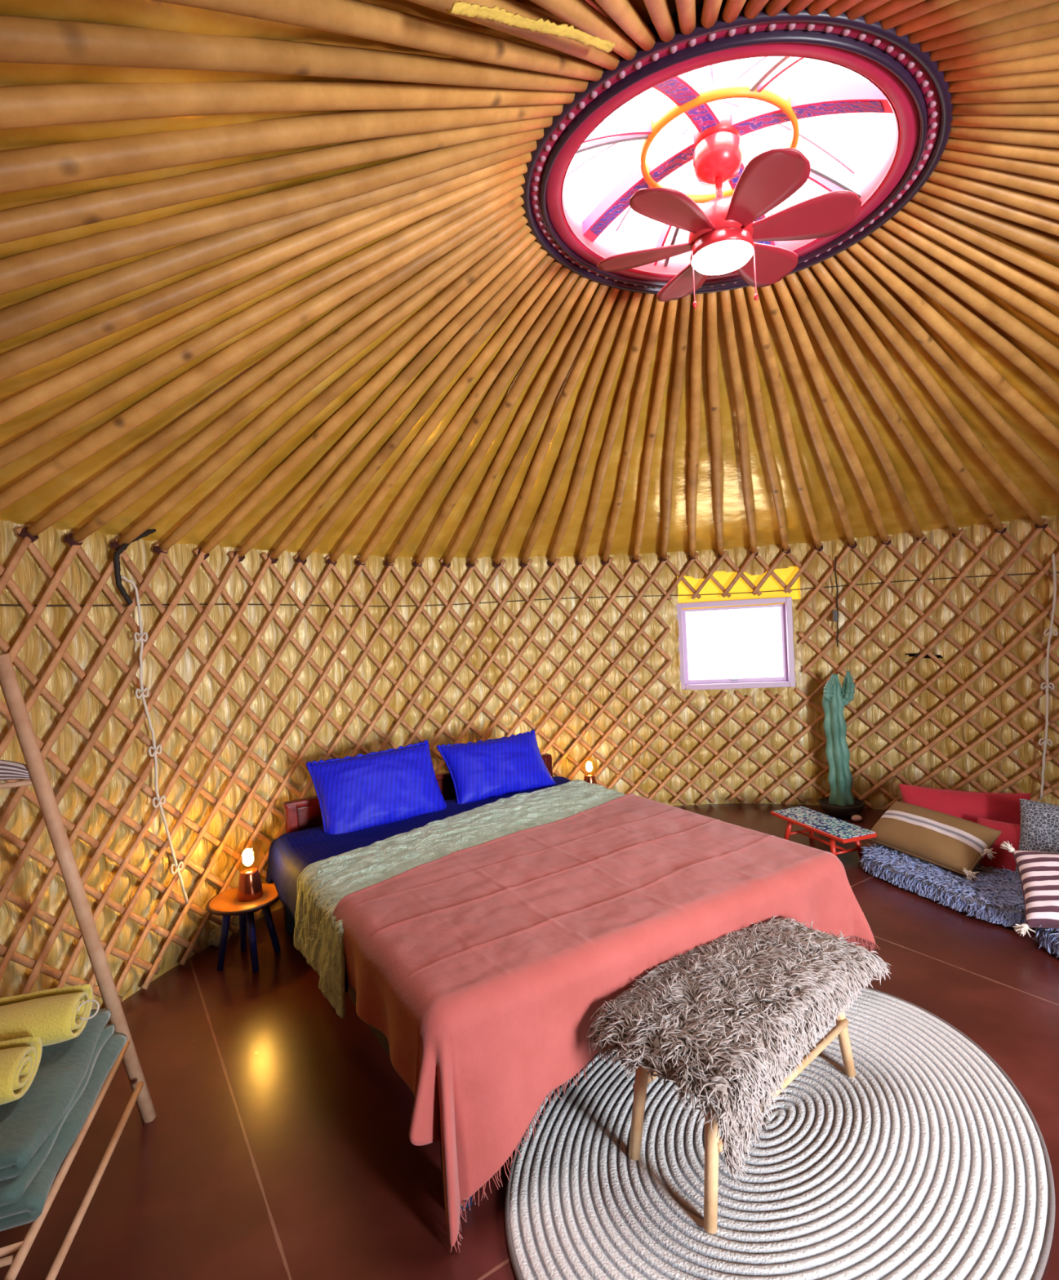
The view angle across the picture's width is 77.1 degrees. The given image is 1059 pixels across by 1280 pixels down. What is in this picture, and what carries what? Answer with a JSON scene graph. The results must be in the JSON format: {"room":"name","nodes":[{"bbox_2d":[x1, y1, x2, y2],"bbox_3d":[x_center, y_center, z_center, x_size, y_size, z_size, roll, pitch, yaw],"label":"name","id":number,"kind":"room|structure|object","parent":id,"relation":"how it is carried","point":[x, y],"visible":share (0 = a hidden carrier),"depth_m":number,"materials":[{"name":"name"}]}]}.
{"room":"traditional dwelling","nodes":[
{"label":"traditional dwelling","id":0,"kind":"room"},
{"bbox_2d":[0,514,1058,1008],"bbox_3d":[1.011,0.400,2.251,5.800,1.970,5.833,-3,2,0],"label":"wall","id":1,"kind":"structure","parent":0,"point":[37,653],"depth_m":4.19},
{"bbox_2d":[675,596,795,689],"bbox_3d":[1.563,0.032,5.075,0.838,0.670,0.120,-3,2,11],"label":"window","id":2,"kind":"structure","parent":1,"relation":"in","point":[788,680],"depth_m":5.03,"materials":[{"name":"purple paint"}]},
{"bbox_2d":[676,565,800,609],"bbox_3d":[1.574,-0.406,5.034,1.057,0.305,0.057,-3,2,11],"label":"flap","id":3,"kind":"object","parent":2,"relation":"attached to","point":[785,575],"visible":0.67,"depth_m":5.06,"materials":[{"name":"yellow fabric"}]},
{"bbox_2d":[0,0,1058,558],"bbox_3d":[0.929,-1.092,2.205,5.708,1.052,5.741,-3,2,0],"label":"ceiling","id":4,"kind":"structure","parent":0,"point":[965,510],"depth_m":3.12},
{"bbox_2d":[0,803,1058,1279],"bbox_3d":[1.063,1.404,2.266,6.600,0.060,6.600,-3,2,0],"label":"floor","id":5,"kind":"structure","parent":0,"point":[277,1145],"depth_m":2.06,"materials":[{"name":"wood"}]},
{"bbox_2d":[0,653,155,1279],"bbox_3d":[-1.382,0.779,1.585,0.568,1.507,0.894,-4,2,-15],"label":"wooden rack","id":6,"kind":"object","parent":5,"relation":"on","point":[9,683],"visible":0.89,"depth_m":1.86,"materials":[{"name":"brown wood"}]},
{"bbox_2d":[0,1023,127,1231],"bbox_3d":[-1.334,1.172,1.584,0.510,0.084,0.609,-4,2,-17],"label":"folded blanket","id":7,"kind":"object","parent":6,"relation":"on","point":[23,1197],"visible":0.41,"depth_m":1.50,"materials":[{"name":"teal fabric"}]},
{"bbox_2d":[0,1008,111,1181],"bbox_3d":[-1.339,1.105,1.595,0.467,0.060,0.570,-4,2,-17],"label":"folded blanket","id":8,"kind":"object","parent":7,"relation":"on","point":[26,1122],"visible":0.77,"depth_m":1.56,"materials":[{"name":"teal fabric"}]},
{"bbox_2d":[0,1035,42,1105],"bbox_3d":[-1.314,1.009,1.507,0.304,0.100,0.183,-4,2,-17],"label":"rolled towel","id":9,"kind":"object","parent":8,"relation":"on","point":[20,1058],"visible":1,"depth_m":1.54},
{"bbox_2d":[0,983,99,1046],"bbox_3d":[-1.352,1.003,1.725,0.429,0.106,0.195,-4,2,-17],"label":"rolled towel","id":10,"kind":"object","parent":8,"relation":"on","point":[55,1015],"visible":0.94,"depth_m":1.71,"materials":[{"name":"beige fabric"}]},
{"bbox_2d":[0,525,161,1002],"bbox_3d":[-1.466,0.566,1.414,0.498,1.944,3.019,-4,2,-16],"label":"lattice section","id":11,"kind":"object","parent":5,"relation":"on","point":[10,953],"visible":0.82,"depth_m":2.55,"materials":[{"name":"wood"}]},
{"bbox_2d":[0,184,524,511],"bbox_3d":[-0.931,-0.942,2.190,1.919,1.095,0.068,-3,2,-3],"label":"pole","id":12,"kind":"object","parent":11,"relation":"on","point":[174,391],"visible":0.9,"depth_m":2.17,"materials":[{"name":"brown wood"}]},
{"bbox_2d":[0,173,524,468],"bbox_3d":[-0.929,-0.938,2.056,1.939,1.096,0.062,-3,2,-8],"label":"pole","id":13,"kind":"object","parent":11,"relation":"on","point":[137,380],"visible":0.97,"depth_m":2.04,"materials":[{"name":"brown wood"}]},
{"bbox_2d":[0,163,527,425],"bbox_3d":[-0.915,-0.935,1.919,1.961,1.096,0.058,-4,2,-13],"label":"pole","id":14,"kind":"object","parent":11,"relation":"on","point":[86,371],"visible":0.88,"depth_m":1.91,"materials":[{"name":"brown wood"}]},
{"bbox_2d":[0,151,531,382],"bbox_3d":[-0.891,-0.932,1.785,1.985,1.097,0.063,-4,2,-18],"label":"pole","id":15,"kind":"object","parent":11,"relation":"on","point":[22,358],"visible":0.84,"depth_m":1.78,"materials":[{"name":"brown wood"}]},
{"bbox_2d":[0,140,537,342],"bbox_3d":[-0.859,-0.930,1.658,2.009,1.097,0.069,-4,2,-23],"label":"pole","id":16,"kind":"object","parent":11,"relation":"on","point":[17,319],"visible":0.76,"depth_m":1.64,"materials":[{"name":"brown wood"}]},
{"bbox_2d":[17,195,524,542],"bbox_3d":[-0.921,-0.947,2.342,1.896,1.094,0.058,-3,2,3],"label":"pole","id":17,"kind":"object","parent":11,"relation":"on","point":[237,387],"visible":0.92,"depth_m":2.33,"materials":[{"name":"brown wood"}]},
{"bbox_2d":[0,128,543,294],"bbox_3d":[-0.819,-0.928,1.539,2.033,1.097,0.067,-4,2,-28],"label":"pole","id":18,"kind":"object","parent":11,"relation":"on","point":[24,269],"visible":0.93,"depth_m":1.57,"materials":[{"name":"brown wood"}]},
{"bbox_2d":[0,116,552,244],"bbox_3d":[-0.759,-0.927,1.406,2.056,1.096,0.058,-4,2,-32],"label":"pole","id":19,"kind":"object","parent":11,"relation":"on","point":[22,222],"visible":0.9,"depth_m":1.44,"materials":[{"name":"brown wood"}]},
{"bbox_2d":[0,104,563,193],"bbox_3d":[-0.693,-0.927,1.285,2.079,1.096,0.068,-4,2,-37],"label":"pole","id":20,"kind":"object","parent":11,"relation":"on","point":[54,164],"visible":0.87,"depth_m":1.32,"materials":[{"name":"brown wood"}]},
{"bbox_2d":[0,80,574,129],"bbox_3d":[-0.617,-0.927,1.172,2.101,1.095,0.067,-5,2,-42],"label":"pole","id":21,"kind":"object","parent":11,"relation":"on","point":[21,106],"visible":0.91,"depth_m":1.20,"materials":[{"name":"brown wood"}]},
{"bbox_2d":[0,14,588,92],"bbox_3d":[-0.540,-0.927,1.072,0.062,1.094,2.122,-1,2,43],"label":"pole","id":22,"kind":"object","parent":11,"relation":"on","point":[23,39],"visible":0.95,"depth_m":1.10,"materials":[{"name":"brown wood"}]},
{"bbox_2d":[63,204,524,546],"bbox_3d":[-0.903,-0.951,2.465,1.882,1.093,0.063,-3,2,7],"label":"pole","id":23,"kind":"object","parent":11,"relation":"on","point":[355,326],"visible":0.96,"depth_m":2.44,"materials":[{"name":"brown wood"}]},
{"bbox_2d":[110,213,528,551],"bbox_3d":[-0.877,-0.956,2.589,1.869,1.092,0.068,-3,2,12],"label":"pole","id":24,"kind":"object","parent":11,"relation":"on","point":[415,301],"visible":0.81,"depth_m":2.56,"materials":[{"name":"brown wood"}]},
{"bbox_2d":[151,0,603,81],"bbox_3d":[-0.450,-0.929,0.975,0.064,1.093,2.142,-2,2,39],"label":"pole","id":25,"kind":"object","parent":11,"relation":"on","point":[355,18],"visible":0.97,"depth_m":1.21,"materials":[{"name":"brown wood"}]},
{"bbox_2d":[205,883,279,972],"bbox_3d":[-1.299,1.329,3.060,0.325,0.299,0.325,-3,2,0],"label":"stool","id":26,"kind":"object","parent":5,"relation":"on","point":[225,904],"visible":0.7,"depth_m":2.99,"materials":[{"name":"brown wood"}]},
{"bbox_2d":[124,542,585,965],"bbox_3d":[-0.776,0.447,4.051,0.430,1.946,2.982,-1,2,44],"label":"lattice section","id":27,"kind":"object","parent":5,"relation":"on","point":[167,892],"visible":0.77,"depth_m":3.70,"materials":[{"name":"wood"}]},
{"bbox_2d":[152,222,531,555],"bbox_3d":[-0.838,-0.962,2.723,1.859,1.090,0.063,-3,2,17],"label":"pole","id":28,"kind":"object","parent":27,"relation":"on","point":[420,318],"visible":0.95,"depth_m":2.68,"materials":[{"name":"brown wood"}]},
{"bbox_2d":[195,231,536,559],"bbox_3d":[-0.785,-0.968,2.862,1.853,1.088,0.065,-2,2,23],"label":"pole","id":29,"kind":"object","parent":27,"relation":"on","point":[392,367],"visible":0.9,"depth_m":2.81,"materials":[{"name":"brown wood"}]},
{"bbox_2d":[233,239,541,561],"bbox_3d":[-0.727,-0.974,2.989,1.850,1.086,0.068,-2,2,28],"label":"pole","id":30,"kind":"object","parent":27,"relation":"on","point":[431,349],"visible":0.96,"depth_m":2.90,"materials":[{"name":"brown wood"}]},
{"bbox_2d":[267,246,547,564],"bbox_3d":[-0.672,-0.980,3.089,1.853,1.085,0.071,-2,2,33],"label":"pole","id":31,"kind":"object","parent":27,"relation":"on","point":[447,353],"visible":0.96,"depth_m":2.99,"materials":[{"name":"brown wood"}]},
{"bbox_2d":[295,253,554,564],"bbox_3d":[-0.605,-0.986,3.194,1.857,1.083,0.060,-2,2,37],"label":"pole","id":32,"kind":"object","parent":27,"relation":"on","point":[504,309],"visible":0.98,"depth_m":3.07,"materials":[{"name":"brown wood"}]},
{"bbox_2d":[325,259,561,566],"bbox_3d":[-0.525,-0.992,3.302,1.866,1.081,0.060,-2,2,42],"label":"pole","id":33,"kind":"object","parent":27,"relation":"on","point":[477,364],"visible":1,"depth_m":3.16,"materials":[{"name":"brown wood"}]},
{"bbox_2d":[355,265,570,566],"bbox_3d":[-0.439,-0.999,3.403,0.064,1.078,1.878,-5,2,-43],"label":"pole","id":34,"kind":"object","parent":27,"relation":"on","point":[515,339],"visible":1,"depth_m":3.24,"materials":[{"name":"brown wood"}]},
{"bbox_2d":[384,271,579,567],"bbox_3d":[-0.349,-1.005,3.495,0.066,1.076,1.894,-5,2,-38],"label":"pole","id":35,"kind":"object","parent":27,"relation":"on","point":[530,340],"visible":1,"depth_m":3.30,"materials":[{"name":"brown wood"}]},
{"bbox_2d":[413,275,588,567],"bbox_3d":[-0.254,-1.012,3.580,0.067,1.074,1.913,-4,2,-34],"label":"pole","id":36,"kind":"object","parent":27,"relation":"on","point":[542,345],"visible":0.98,"depth_m":3.37,"materials":[{"name":"brown wood"}]},
{"bbox_2d":[441,280,598,568],"bbox_3d":[-0.138,-1.020,3.667,0.062,1.071,1.935,-4,2,-29],"label":"pole","id":37,"kind":"object","parent":27,"relation":"on","point":[571,326],"visible":0.98,"depth_m":3.44,"materials":[{"name":"brown wood"}]},
{"bbox_2d":[466,284,608,568],"bbox_3d":[-0.043,-1.025,3.730,0.065,1.069,1.956,-4,2,-24],"label":"pole","id":38,"kind":"object","parent":27,"relation":"on","point":[587,320],"visible":0.98,"depth_m":3.48,"materials":[{"name":"brown wood"}]},
{"bbox_2d":[492,287,619,568],"bbox_3d":[0.064,-1.032,3.791,0.065,1.067,1.980,-4,2,-20],"label":"pole","id":39,"kind":"object","parent":27,"relation":"on","point":[571,381],"visible":1,"depth_m":3.52,"materials":[{"name":"brown wood"}]},
{"bbox_2d":[520,289,630,567],"bbox_3d":[0.201,-1.040,3.853,0.070,1.064,2.006,-4,2,-16],"label":"pole","id":40,"kind":"object","parent":27,"relation":"on","point":[593,375],"visible":0.98,"depth_m":3.57,"materials":[{"name":"brown wood"}]},
{"bbox_2d":[547,291,642,566],"bbox_3d":[0.322,-1.046,3.898,0.070,1.062,2.034,-3,2,-10],"label":"pole","id":41,"kind":"object","parent":27,"relation":"on","point":[613,365],"visible":0.99,"depth_m":3.60,"materials":[{"name":"brown wood"}]},
{"bbox_2d":[283,753,840,1211],"bbox_3d":[-0.041,1.096,2.983,1.690,0.632,2.061,-4,2,-32],"label":"bed","id":42,"kind":"object","parent":5,"relation":"on","point":[302,814],"visible":0.12,"depth_m":3.43,"materials":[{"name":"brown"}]},
{"bbox_2d":[265,776,571,992],"bbox_3d":[-0.227,1.020,3.233,1.782,0.270,1.321,-4,2,-32],"label":"fitted sheet","id":43,"kind":"object","parent":42,"relation":"on","point":[290,853],"visible":0.15,"depth_m":3.16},
{"bbox_2d":[306,739,446,834],"bbox_3d":[-0.778,0.782,3.477,0.683,0.401,0.276,-4,2,-33],"label":"pillow","id":44,"kind":"object","parent":43,"relation":"on","point":[374,788],"visible":0.87,"depth_m":3.40,"materials":[{"name":"blue fabric"}]},
{"bbox_2d":[293,779,625,1018],"bbox_3d":[-0.166,1.027,3.120,0.665,0.314,2.016,-1,2,44],"label":"quilt","id":45,"kind":"object","parent":43,"relation":"on","point":[317,935],"visible":0.68,"depth_m":2.82,"materials":[{"name":"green fabric"}]},
{"bbox_2d":[435,729,555,804],"bbox_3d":[-0.179,0.740,3.875,0.657,0.326,0.276,-4,2,-30],"label":"pillow","id":46,"kind":"object","parent":43,"relation":"on","point":[480,770],"visible":0.86,"depth_m":3.80,"materials":[{"name":"blue fabric"}]},
{"bbox_2d":[332,793,879,1252],"bbox_3d":[0.195,1.134,2.547,1.868,0.551,1.350,-4,2,-33],"label":"bedspread","id":47,"kind":"object","parent":42,"relation":"on","point":[484,970],"visible":0.88,"depth_m":2.06,"materials":[{"name":"pink fabric"}]},
{"bbox_2d":[504,986,1054,1279],"bbox_3d":[0.712,1.395,1.932,1.550,0.016,1.482,-3,2,0],"label":"rug","id":48,"kind":"object","parent":5,"relation":"on","point":[928,1162],"visible":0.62,"depth_m":1.73,"materials":[{"name":"fabric"}]},
{"bbox_2d":[628,1012,855,1233],"bbox_3d":[0.638,1.199,1.951,0.814,0.390,0.346,-5,2,-37],"label":"bench","id":49,"kind":"object","parent":48,"relation":"on","point":[712,1148],"visible":0.24,"depth_m":1.80,"materials":[{"name":"brown wood"}]},
{"bbox_2d":[586,915,891,1182],"bbox_3d":[0.630,1.058,1.941,0.991,0.275,0.499,-5,2,-42],"label":"sheepskin","id":50,"kind":"object","parent":49,"relation":"on","point":[723,1020],"visible":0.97,"depth_m":1.77,"materials":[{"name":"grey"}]},
{"bbox_2d":[568,518,1058,811],"bbox_3d":[1.833,0.282,4.714,3.042,1.945,0.509,-3,2,18],"label":"lattice section","id":51,"kind":"object","parent":5,"relation":"on","point":[1021,548],"visible":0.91,"depth_m":4.76,"materials":[{"name":"wood"}]},
{"bbox_2d":[575,293,653,565],"bbox_3d":[0.450,-1.053,3.935,0.067,1.059,2.063,-3,2,-6],"label":"pole","id":52,"kind":"object","parent":51,"relation":"on","point":[631,363],"visible":0.99,"depth_m":3.62,"materials":[{"name":"brown wood"}]},
{"bbox_2d":[600,297,664,564],"bbox_3d":[0.580,-1.060,3.960,0.064,1.057,2.089,-3,2,-2],"label":"pole","id":53,"kind":"object","parent":51,"relation":"on","point":[659,305],"visible":0.98,"depth_m":3.66,"materials":[{"name":"brown wood"}]},
{"bbox_2d":[631,299,677,563],"bbox_3d":[0.716,-1.066,3.977,0.065,1.054,2.120,-3,2,3],"label":"pole","id":54,"kind":"object","parent":51,"relation":"on","point":[662,373],"visible":0.99,"depth_m":3.67,"materials":[{"name":"brown wood"}]},
{"bbox_2d":[659,294,690,561],"bbox_3d":[0.846,-1.072,3.982,0.070,1.052,2.147,-3,2,8],"label":"pole","id":55,"kind":"object","parent":51,"relation":"on","point":[681,352],"visible":0.97,"depth_m":3.67,"materials":[{"name":"brown wood"}]},
{"bbox_2d":[687,293,703,559],"bbox_3d":[0.981,-1.078,3.977,0.070,1.050,2.174,-3,2,12],"label":"pole","id":56,"kind":"object","parent":51,"relation":"on","point":[696,334],"visible":0.98,"depth_m":3.66,"materials":[{"name":"brown wood"}]},
{"bbox_2d":[706,292,724,558],"bbox_3d":[1.114,-1.084,3.960,0.067,1.047,2.198,-3,2,16],"label":"pole","id":57,"kind":"object","parent":51,"relation":"on","point":[712,333],"visible":1,"depth_m":3.64,"materials":[{"name":"brown wood"}]},
{"bbox_2d":[720,289,758,556],"bbox_3d":[1.268,-1.090,3.926,0.063,1.045,2.225,-2,2,21],"label":"pole","id":58,"kind":"object","parent":51,"relation":"on","point":[731,342],"visible":0.99,"depth_m":3.59,"materials":[{"name":"brown wood"}]},
{"bbox_2d":[733,287,790,554],"bbox_3d":[1.393,-1.095,3.888,0.061,1.043,2.249,-2,2,26],"label":"pole","id":59,"kind":"object","parent":51,"relation":"on","point":[741,306],"visible":1,"depth_m":3.57,"materials":[{"name":"brown wood"}]},
{"bbox_2d":[746,285,822,551],"bbox_3d":[1.516,-1.099,3.840,0.068,1.041,2.270,-2,2,30],"label":"pole","id":60,"kind":"object","parent":51,"relation":"on","point":[758,317],"visible":0.98,"depth_m":3.56,"materials":[{"name":"brown wood"}]},
{"bbox_2d":[760,284,857,548],"bbox_3d":[1.644,-1.103,3.775,0.063,1.039,2.290,-2,2,34],"label":"pole","id":61,"kind":"object","parent":51,"relation":"on","point":[787,346],"visible":0.97,"depth_m":3.51,"materials":[{"name":"brown wood"}]},
{"bbox_2d":[773,278,890,545],"bbox_3d":[1.754,-1.106,3.709,0.066,1.037,2.308,-2,2,38],"label":"pole","id":62,"kind":"object","parent":51,"relation":"on","point":[806,348],"visible":0.98,"depth_m":3.46,"materials":[{"name":"brown wood"}]},
{"bbox_2d":[785,272,926,542],"bbox_3d":[1.865,-1.109,3.630,0.061,1.035,2.325,-2,2,42],"label":"pole","id":63,"kind":"object","parent":51,"relation":"on","point":[804,303],"visible":0.98,"depth_m":3.38,"materials":[{"name":"brown wood"}]},
{"bbox_2d":[797,267,961,537],"bbox_3d":[1.969,-1.111,3.542,2.340,1.035,0.071,-5,2,-44],"label":"pole","id":64,"kind":"object","parent":51,"relation":"on","point":[846,341],"visible":1,"depth_m":3.32,"materials":[{"name":"brown wood"}]},
{"bbox_2d":[810,262,1006,533],"bbox_3d":[2.063,-1.113,3.451,2.356,1.034,0.066,-5,2,-40],"label":"pole","id":65,"kind":"object","parent":51,"relation":"on","point":[854,316],"visible":0.99,"depth_m":3.25,"materials":[{"name":"brown wood"}]},
{"bbox_2d":[822,255,1047,528],"bbox_3d":[2.145,-1.114,3.357,2.369,1.033,0.067,-4,2,-36],"label":"pole","id":66,"kind":"object","parent":51,"relation":"on","point":[910,357],"visible":1,"depth_m":3.19,"materials":[{"name":"brown wood"}]},
{"bbox_2d":[770,805,876,859],"bbox_3d":[1.773,1.189,4.032,0.250,0.186,0.620,-4,2,-18],"label":"table","id":67,"kind":"object","parent":5,"relation":"on","point":[834,828],"visible":0.96,"depth_m":3.96,"materials":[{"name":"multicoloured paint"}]},
{"bbox_2d":[817,671,865,819],"bbox_3d":[2.173,0.727,4.668,0.299,1.020,0.299,-5,2,-39],"label":"potted cactus","id":68,"kind":"object","parent":5,"relation":"on","point":[840,804],"visible":1,"depth_m":4.61,"materials":[{"name":"green"}]},
{"bbox_2d":[858,843,1035,928],"bbox_3d":[2.284,1.201,3.439,0.745,0.137,1.002,-4,2,-20],"label":"mattress","id":69,"kind":"object","parent":5,"relation":"on","point":[997,895],"visible":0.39,"depth_m":3.27,"materials":[{"name":"grey"}]},
{"bbox_2d":[868,800,1001,880],"bbox_3d":[2.168,1.057,3.578,0.277,0.238,0.666,-4,2,-18],"label":"cushion","id":70,"kind":"object","parent":69,"relation":"on","point":[955,844],"visible":0.94,"depth_m":3.48,"materials":[{"name":"brown fabric"}]},
{"bbox_2d":[898,783,1031,824],"bbox_3d":[2.480,1.036,3.786,0.657,0.368,0.210,-2,2,25],"label":"cushion","id":71,"kind":"object","parent":69,"relation":"on","point":[969,806],"visible":0.42,"depth_m":3.75,"materials":[{"name":"fabric"}]},
{"bbox_2d":[1014,798,1058,875],"bbox_3d":[2.678,1.005,3.226,0.508,0.350,0.272,-1,2,44],"label":"cushion","id":72,"kind":"object","parent":69,"relation":"on","point":[1039,821],"visible":0.64,"depth_m":3.32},
{"bbox_2d":[1031,924,1058,957],"bbox_3d":[2.528,1.207,2.644,0.809,0.148,0.675,-3,2,-8],"label":"mat","id":73,"kind":"object","parent":5,"relation":"on","point":[1050,937],"visible":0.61,"depth_m":2.75,"materials":[{"name":"grey"}]},
{"bbox_2d":[1000,840,1058,937],"bbox_3d":[2.331,1.062,2.798,0.542,0.331,0.369,-2,2,30],"label":"cushion","id":74,"kind":"object","parent":73,"relation":"on","point":[1038,871],"visible":1,"depth_m":2.82,"materials":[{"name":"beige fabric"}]},
{"bbox_2d":[1043,525,1058,797],"bbox_3d":[3.567,0.252,2.635,0.473,1.942,3.015,-3,2,-7],"label":"lattice section","id":75,"kind":"object","parent":5,"relation":"on","point":[1047,529],"visible":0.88,"depth_m":4.03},
{"bbox_2d":[835,248,1058,494],"bbox_3d":[2.228,-1.115,3.245,2.381,1.033,0.062,-4,2,-32],"label":"pole","id":76,"kind":"object","parent":75,"relation":"on","point":[892,304],"visible":0.98,"depth_m":3.04,"materials":[{"name":"brown wood"}]},
{"bbox_2d":[847,241,1058,449],"bbox_3d":[2.298,-1.115,3.136,2.393,1.032,0.072,-4,2,-28],"label":"pole","id":77,"kind":"object","parent":75,"relation":"on","point":[919,305],"visible":0.98,"depth_m":2.90,"materials":[{"name":"brown wood"}]},
{"bbox_2d":[859,234,1058,404],"bbox_3d":[2.365,-1.114,3.008,2.402,1.032,0.062,-4,2,-24],"label":"pole","id":78,"kind":"object","parent":75,"relation":"on","point":[947,301],"visible":0.97,"depth_m":2.74,"materials":[{"name":"brown wood"}]},
{"bbox_2d":[870,226,1058,370],"bbox_3d":[2.417,-1.113,2.889,2.411,1.032,0.069,-4,2,-19],"label":"pole","id":79,"kind":"object","parent":75,"relation":"on","point":[1005,321],"visible":0.97,"depth_m":2.64,"materials":[{"name":"brown wood"}]},
{"bbox_2d":[881,217,1058,335],"bbox_3d":[2.461,-1.112,2.763,2.419,1.031,0.060,-4,2,-16],"label":"pole","id":80,"kind":"object","parent":75,"relation":"on","point":[1018,300],"visible":0.98,"depth_m":2.52,"materials":[{"name":"brown wood"}]},
{"bbox_2d":[892,208,1058,308],"bbox_3d":[2.494,-1.110,2.634,2.425,1.031,0.061,-4,2,-12],"label":"pole","id":81,"kind":"object","parent":75,"relation":"on","point":[1032,285],"visible":0.93,"depth_m":2.44,"materials":[{"name":"brown wood"}]},
{"bbox_2d":[902,199,1058,285],"bbox_3d":[2.517,-1.107,2.508,2.430,1.032,0.063,-3,2,-8],"label":"pole","id":82,"kind":"object","parent":75,"relation":"on","point":[1031,264],"visible":0.95,"depth_m":2.36,"materials":[{"name":"brown wood"}]},
{"bbox_2d":[911,190,1058,259],"bbox_3d":[2.532,-1.104,2.366,2.434,1.032,0.070,-3,2,-4],"label":"pole","id":83,"kind":"object","parent":75,"relation":"on","point":[1043,243],"visible":0.88,"depth_m":2.28,"materials":[{"name":"brown wood"}]},
{"bbox_2d":[919,180,1058,236],"bbox_3d":[2.535,-1.100,2.231,2.436,1.034,0.066,-3,2,0],"label":"pole","id":84,"kind":"object","parent":75,"relation":"on","point":[1042,223],"visible":0.71,"depth_m":2.21,"materials":[{"name":"brown wood"}]},
{"bbox_2d":[927,169,1058,220],"bbox_3d":[2.528,-1.097,2.110,2.436,1.035,0.066,-3,2,4],"label":"pole","id":85,"kind":"object","parent":75,"relation":"on","point":[1039,205],"visible":0.81,"depth_m":2.15,"materials":[{"name":"brown wood"}]},
{"bbox_2d":[933,159,1058,199],"bbox_3d":[2.512,-1.092,1.976,2.436,1.036,0.068,-3,2,8],"label":"pole","id":86,"kind":"object","parent":75,"relation":"on","point":[1040,186],"visible":0.67,"depth_m":2.09,"materials":[{"name":"brown wood"}]},
{"bbox_2d":[940,148,1058,181],"bbox_3d":[2.483,-1.087,1.837,2.433,1.037,0.071,-3,2,12],"label":"pole","id":87,"kind":"object","parent":75,"relation":"on","point":[1032,168],"visible":0.61,"depth_m":2.03,"materials":[{"name":"brown wood"}]},
{"bbox_2d":[944,137,1058,164],"bbox_3d":[2.450,-1.082,1.724,2.429,1.038,0.062,-3,2,16],"label":"pole","id":88,"kind":"object","parent":75,"relation":"on","point":[1036,153],"visible":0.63,"depth_m":1.98,"materials":[{"name":"brown wood"}]},
{"bbox_2d":[948,125,1058,148],"bbox_3d":[2.406,-1.077,1.605,2.424,1.039,0.072,-3,2,20],"label":"pole","id":89,"kind":"object","parent":75,"relation":"on","point":[1041,138],"visible":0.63,"depth_m":1.93,"materials":[{"name":"brown wood"}]},
{"bbox_3d":[2.919,0.354,0.484,1.344,1.944,1.439,-3,2,0],"label":"lattice section","id":90,"kind":"object","parent":5,"relation":"on","visible":0},
{"bbox_2d":[906,0,1058,44],"bbox_3d":[1.644,-1.018,0.741,0.071,1.058,2.337,-4,2,-34],"label":"pole","id":91,"kind":"object","parent":90,"relation":"on","point":[1009,7],"visible":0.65,"depth_m":1.54,"materials":[{"name":"brown wood"}]},
{"bbox_2d":[918,1,1058,52],"bbox_3d":[1.749,-1.025,0.806,0.060,1.055,2.348,-5,2,-38],"label":"pole","id":92,"kind":"object","parent":90,"relation":"on","point":[1049,13],"visible":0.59,"depth_m":1.56,"materials":[{"name":"brown wood"}]},
{"bbox_2d":[928,20,1058,61],"bbox_3d":[1.856,-1.032,0.884,0.064,1.053,2.359,-5,2,-42],"label":"pole","id":93,"kind":"object","parent":90,"relation":"on","point":[1049,30],"visible":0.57,"depth_m":1.60,"materials":[{"name":"brown wood"}]},
{"bbox_2d":[936,36,1058,71],"bbox_3d":[1.951,-1.038,0.962,2.370,1.051,0.064,-1,2,43],"label":"pole","id":94,"kind":"object","parent":90,"relation":"on","point":[1050,46],"visible":0.56,"depth_m":1.65,"materials":[{"name":"brown wood"}]},
{"bbox_2d":[942,53,1058,81],"bbox_3d":[2.051,-1.046,1.061,2.381,1.049,0.071,-2,2,40],"label":"pole","id":95,"kind":"object","parent":90,"relation":"on","point":[1047,62],"visible":0.56,"depth_m":1.69,"materials":[{"name":"brown wood"}]},
{"bbox_3d":[0.185,0.525,-0.242,2.174,1.941,0.681,-3,2,0],"label":"lattice section","id":96,"kind":"object","parent":5,"relation":"on","visible":0},
{"bbox_2d":[406,0,619,70],"bbox_3d":[-0.347,-0.931,0.881,0.069,1.092,2.159,-2,2,34],"label":"pole","id":97,"kind":"object","parent":96,"relation":"on","point":[610,60],"visible":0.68,"depth_m":1.38,"materials":[{"name":"brown wood"}]},
{"bbox_2d":[445,0,637,60],"bbox_3d":[-0.251,-0.933,0.805,0.127,1.091,2.176,-2,2,30],"label":"pole","id":98,"kind":"object","parent":96,"relation":"on","point":[580,14],"depth_m":1.37,"materials":[{"name":"brown wood"}]},
{"bbox_3d":[0.928,-1.107,2.205,5.950,1.272,5.983,-3,2,0],"label":"ceiling","id":99,"kind":"structure","parent":0,"visible":0},
{"bbox_2d":[521,0,952,294],"bbox_3d":[0.638,-1.620,2.253,1.335,0.299,1.335,-4,2,-17],"label":"skylight","id":100,"kind":"object","parent":99,"relation":"attached to","point":[904,82],"visible":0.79,"depth_m":2.05,"materials":[{"name":"paint"}]},
{"bbox_2d":[596,130,861,308],"bbox_3d":[0.644,-1.395,2.240,0.817,0.555,0.840,-3,2,0],"label":"ceiling fan","id":101,"kind":"object","parent":100,"relation":"hanging from","point":[722,231],"visible":1,"depth_m":2.16,"materials":[{"name":"red paint"}]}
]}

